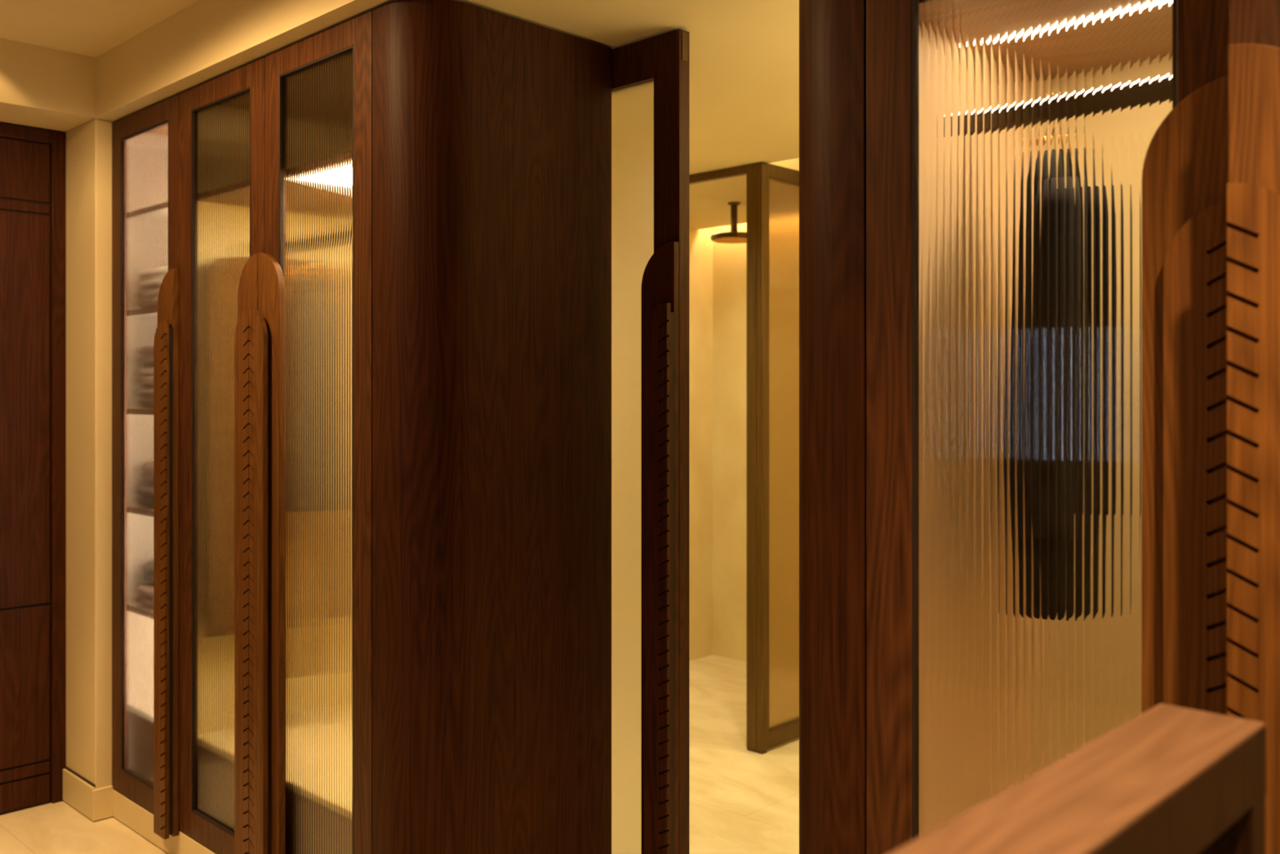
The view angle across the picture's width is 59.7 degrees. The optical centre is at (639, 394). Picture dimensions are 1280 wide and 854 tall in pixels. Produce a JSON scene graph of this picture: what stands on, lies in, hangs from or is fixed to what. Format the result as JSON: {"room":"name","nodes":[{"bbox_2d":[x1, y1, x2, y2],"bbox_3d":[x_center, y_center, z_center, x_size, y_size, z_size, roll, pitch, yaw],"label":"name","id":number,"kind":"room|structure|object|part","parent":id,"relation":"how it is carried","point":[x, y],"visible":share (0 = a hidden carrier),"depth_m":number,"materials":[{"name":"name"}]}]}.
{"room":"walk-in closet","nodes":[
{"label":"walk-in closet","id":0,"kind":"room"},
{"bbox_2d":[0,122,62,133],"bbox_3d":[-3.521,0.254,2.732,0.340,2.385,3.835,0,0,44],"label":"wall","id":1,"kind":"structure","parent":0,"point":[0,122],"depth_m":3.92,"materials":[{"name":"paint"}]},
{"bbox_2d":[0,123,66,813],"bbox_3d":[-2.398,0.257,3.630,0.030,2.378,0.980,0,0,44],"label":"door","id":2,"kind":"structure","parent":1,"relation":"in","point":[33,161],"depth_m":3.90,"materials":[{"name":"red wood"}]},
{"bbox_2d":[0,37,95,133],"bbox_3d":[-3.411,-1.101,2.626,0.645,0.325,3.835,0,0,44],"label":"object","id":3,"kind":"structure","parent":1,"relation":"attached to","point":[42,87],"depth_m":3.69,"materials":[{"name":"beige paint"}]},
{"bbox_2d":[65,766,95,786],"bbox_3d":[-1.958,1.327,3.886,0.303,0.007,0.004,0,0,44],"label":"trim","id":4,"kind":"structure","parent":1,"relation":"attached to","point":[66,767],"depth_m":3.87,"materials":[{"name":"black"}]},
{"bbox_2d":[64,118,113,788],"bbox_3d":[-1.831,0.254,4.263,0.641,2.385,0.715,0,0,44],"label":"wall pillar","id":5,"kind":"structure","parent":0,"point":[88,144],"depth_m":3.82,"materials":[{"name":"paint"}]},
{"bbox_2d":[62,768,95,819],"bbox_3d":[-1.960,1.387,3.882,0.305,0.111,0.012,0,0,44],"label":"baseboard","id":6,"kind":"structure","parent":5,"relation":"attached to","point":[77,793],"depth_m":3.87,"materials":[{"name":"beige paint"}]},
{"bbox_2d":[91,785,114,821],"bbox_3d":[-1.826,1.390,3.797,0.014,0.104,0.076,0,0,44],"label":"baseboard","id":7,"kind":"structure","parent":5,"relation":"attached to","point":[101,797],"depth_m":3.79,"materials":[{"name":"beige paint"}]},
{"bbox_2d":[0,0,199,57],"bbox_3d":[-0.894,-1.204,0.193,6.355,0.120,3.835,0,0,44],"label":"ceiling","id":8,"kind":"structure","parent":0,"point":[90,28],"depth_m":3.40,"materials":[{"name":"white paint"}]},
{"bbox_2d":[0,654,799,853],"bbox_3d":[0.113,1.496,1.699,7.000,0.100,7.400,0,0,44],"label":"floor","id":9,"kind":"structure","parent":0,"point":[743,801],"depth_m":3.93,"materials":[{"name":"tile"}]},
{"bbox_2d":[111,93,180,839],"bbox_3d":[-1.419,0.257,3.834,0.538,2.378,0.659,0,0,44],"label":"wardrobe","id":10,"kind":"object","parent":9,"relation":"on","point":[146,142],"visible":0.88,"depth_m":3.65,"materials":[{"name":"brown wood"}]},
{"bbox_3d":[-1.607,0.201,3.640,0.377,2.130,0.006,0,0,44],"label":"glass pane","id":11,"kind":"part","parent":10,"relation":"part of","materials":[{"name":"white"}]},
{"bbox_3d":[-1.472,0.486,3.477,0.116,1.750,0.020,0,0,44],"label":"handle plate","id":12,"kind":"part","parent":10,"relation":"part of","materials":[{"name":"brown wood"}]},
{"bbox_3d":[-1.463,0.571,3.446,0.062,1.560,0.012,0,0,44],"label":"grip stem","id":13,"kind":"part","parent":10,"relation":"part of","materials":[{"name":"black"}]},
{"bbox_2d":[180,0,611,853],"bbox_3d":[-0.765,0.257,3.202,1.279,2.378,0.659,0,0,44],"label":"wardrobe","id":14,"kind":"object","parent":9,"relation":"on","point":[396,215],"visible":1,"depth_m":2.82,"materials":[{"name":"brown laminate"}]},
{"bbox_2d":[112,789,216,853],"bbox_3d":[-1.220,1.396,3.260,1.605,0.092,0.018,0,0,44],"label":"baseboard","id":15,"kind":"structure","parent":14,"relation":"attached to","point":[131,814],"depth_m":3.61,"materials":[{"name":"beige paint"}]},
{"bbox_3d":[-1.219,0.201,3.264,0.377,2.130,0.006,0,0,44],"label":"glass pane","id":16,"kind":"part","parent":14,"relation":"part of","materials":[{"name":"white"}]},
{"bbox_3d":[-1.220,0.207,3.264,0.537,2.278,0.024,0,0,44],"label":"door","id":17,"kind":"part","parent":14,"relation":"part of","materials":[{"name":"brown wood"}]},
{"bbox_3d":[-1.084,0.486,3.101,0.116,1.750,0.020,0,0,44],"label":"handle plate","id":18,"kind":"part","parent":14,"relation":"part of","materials":[{"name":"brown wood"}]},
{"bbox_3d":[-1.028,0.571,3.026,0.062,1.560,0.012,0,0,44],"label":"grip stem","id":19,"kind":"part","parent":14,"relation":"part of","materials":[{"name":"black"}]},
{"bbox_3d":[-0.998,0.486,3.019,0.116,1.750,0.020,0,0,44],"label":"handle plate","id":20,"kind":"part","parent":14,"relation":"part of","materials":[{"name":"brown wood"}]},
{"bbox_3d":[-0.832,0.201,2.891,0.372,2.130,0.006,0,0,44],"label":"glass pane","id":21,"kind":"part","parent":14,"relation":"part of","materials":[{"name":"white"}]},
{"bbox_3d":[-0.833,0.207,2.890,0.532,2.278,0.024,0,0,44],"label":"door","id":22,"kind":"part","parent":14,"relation":"part of","materials":[{"name":"brown wood"}]},
{"bbox_3d":[-0.329,0.257,2.784,0.645,2.378,0.161,0,0,-29],"label":"panel","id":23,"kind":"part","parent":14,"relation":"part of","materials":[{"name":"brown wood"}]},
{"bbox_2d":[611,28,689,853],"bbox_3d":[-0.198,0.251,3.116,0.825,2.366,0.086,0,0,44],"label":"door","id":24,"kind":"structure","parent":9,"relation":"on","point":[651,76],"depth_m":2.86,"materials":[{"name":"red wood"}]},
{"bbox_3d":[-0.182,0.256,3.133,0.643,2.160,0.008,0,0,44],"label":"glass pane","id":25,"kind":"part","parent":24,"relation":"part of","materials":[{"name":"white"}]},
{"bbox_3d":[0.051,0.486,2.866,0.116,1.750,0.020,0,0,44],"label":"handle plate","id":26,"kind":"part","parent":24,"relation":"part of","materials":[{"name":"red wood"}]},
{"bbox_3d":[0.059,0.571,2.836,0.062,1.560,0.012,0,0,44],"label":"grip stem","id":27,"kind":"part","parent":24,"relation":"part of","materials":[{"name":"black"}]},
{"bbox_2d":[689,161,799,754],"bbox_3d":[0.449,0.255,5.338,1.256,2.383,1.175,0,0,44],"label":"screen","id":28,"kind":"object","parent":9,"relation":"on","point":[772,191],"visible":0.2,"depth_m":4.54,"materials":[{"name":"brown metal"}]},
{"bbox_3d":[0.479,0.248,4.526,0.082,2.371,0.048,0,0,44],"label":"post","id":29,"kind":"part","parent":28,"relation":"part of","materials":[{"name":"brown metal"}]},
{"bbox_3d":[0.906,-0.914,4.930,0.030,0.046,1.127,0,0,44],"label":"rail","id":30,"kind":"part","parent":28,"relation":"part of","materials":[{"name":"brown wood"}]},
{"bbox_3d":[0.903,0.237,4.924,0.006,2.257,1.120,0,0,44],"label":"glass pane","id":31,"kind":"part","parent":28,"relation":"part of","materials":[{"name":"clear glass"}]},
{"bbox_3d":[0.906,1.400,4.930,0.030,0.068,1.127,0,0,44],"label":"rail","id":32,"kind":"part","parent":28,"relation":"part of","materials":[{"name":"brown wood"}]},
{"bbox_2d":[799,0,1279,853],"bbox_3d":[0.828,0.257,1.576,1.299,2.378,0.783,0,0,44],"label":"wardrobe","id":33,"kind":"object","parent":9,"relation":"on","point":[1039,240],"visible":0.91,"depth_m":1.56,"materials":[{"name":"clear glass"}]},
{"bbox_3d":[0.431,0.257,2.051,0.157,2.378,0.643,0,0,27],"label":"panel","id":34,"kind":"part","parent":33,"relation":"part of","materials":[{"name":"brown wood"}]},
{"bbox_3d":[0.553,0.201,1.552,0.377,2.130,0.006,0,0,44],"label":"glass pane","id":35,"kind":"part","parent":33,"relation":"part of","materials":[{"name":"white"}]},
{"bbox_3d":[0.688,0.486,1.389,0.116,1.750,0.020,0,0,44],"label":"handle plate","id":36,"kind":"part","parent":33,"relation":"part of","materials":[{"name":"brown wood"}]},
{"bbox_3d":[0.707,0.486,1.215,0.116,1.750,0.020,0,0,31],"label":"handle plate","id":37,"kind":"part","parent":33,"relation":"part of","materials":[{"name":"brown wood"}]},
{"bbox_3d":[0.900,0.207,1.127,0.537,2.278,0.024,0,0,31],"label":"door","id":38,"kind":"part","parent":33,"relation":"part of","materials":[{"name":"brown wood"}]},
{"bbox_2d":[888,702,1266,853],"bbox_3d":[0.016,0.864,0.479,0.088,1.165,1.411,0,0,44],"label":"bench","id":39,"kind":"object","parent":9,"relation":"on","point":[1169,779],"visible":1,"depth_m":0.82,"materials":[{"name":"brown wood"}]},
{"bbox_3d":[0.016,0.314,0.479,0.088,0.059,1.411,0,0,44],"label":"rail","id":40,"kind":"part","parent":39,"relation":"part of","materials":[{"name":"brown wood"}]},
{"bbox_3d":[0.495,0.895,0.971,0.081,1.102,0.036,0,0,44],"label":"post","id":41,"kind":"part","parent":39,"relation":"part of","materials":[{"name":"brown wood"}]},
{"bbox_2d":[63,0,799,229],"bbox_3d":[1.445,-1.085,3.078,7.000,0.358,3.565,0,0,44],"label":"ceiling","id":42,"kind":"structure","parent":0,"point":[744,54],"depth_m":3.21,"materials":[{"name":"white paint"}]},
{"bbox_2d":[711,201,746,244],"bbox_3d":[0.444,-0.815,5.259,0.220,0.182,0.220,0,0,44],"label":"shower","id":43,"kind":"object","parent":42,"relation":"hanging from","point":[733,237],"visible":0.8,"depth_m":5.24,"materials":[{"name":"brown metal"}]},
{"bbox_3d":[0.444,-0.750,5.259,0.220,0.039,0.220,0,0,44],"label":"spray plate","id":44,"kind":"part","parent":43,"relation":"part of","materials":[{"name":"brown metal"}]},
{"bbox_3d":[0.444,-0.834,5.259,0.033,0.131,0.033,0,0,44],"label":"arm","id":45,"kind":"part","parent":43,"relation":"part of","materials":[{"name":"brown metal"}]},
{"bbox_2d":[689,227,712,660],"bbox_3d":[-0.214,0.216,5.978,0.583,2.460,1.180,0,0,44],"label":"wall","id":46,"kind":"structure","parent":0,"point":[700,242],"depth_m":6.12,"materials":[{"name":"beige paint"}]},
{"bbox_2d":[712,222,746,662],"bbox_3d":[0.753,0.216,6.045,1.880,2.460,0.260,0,0,44],"label":"wall","id":47,"kind":"structure","parent":0,"point":[729,260],"depth_m":6.11,"materials":[{"name":"beige paint"}]}
]}

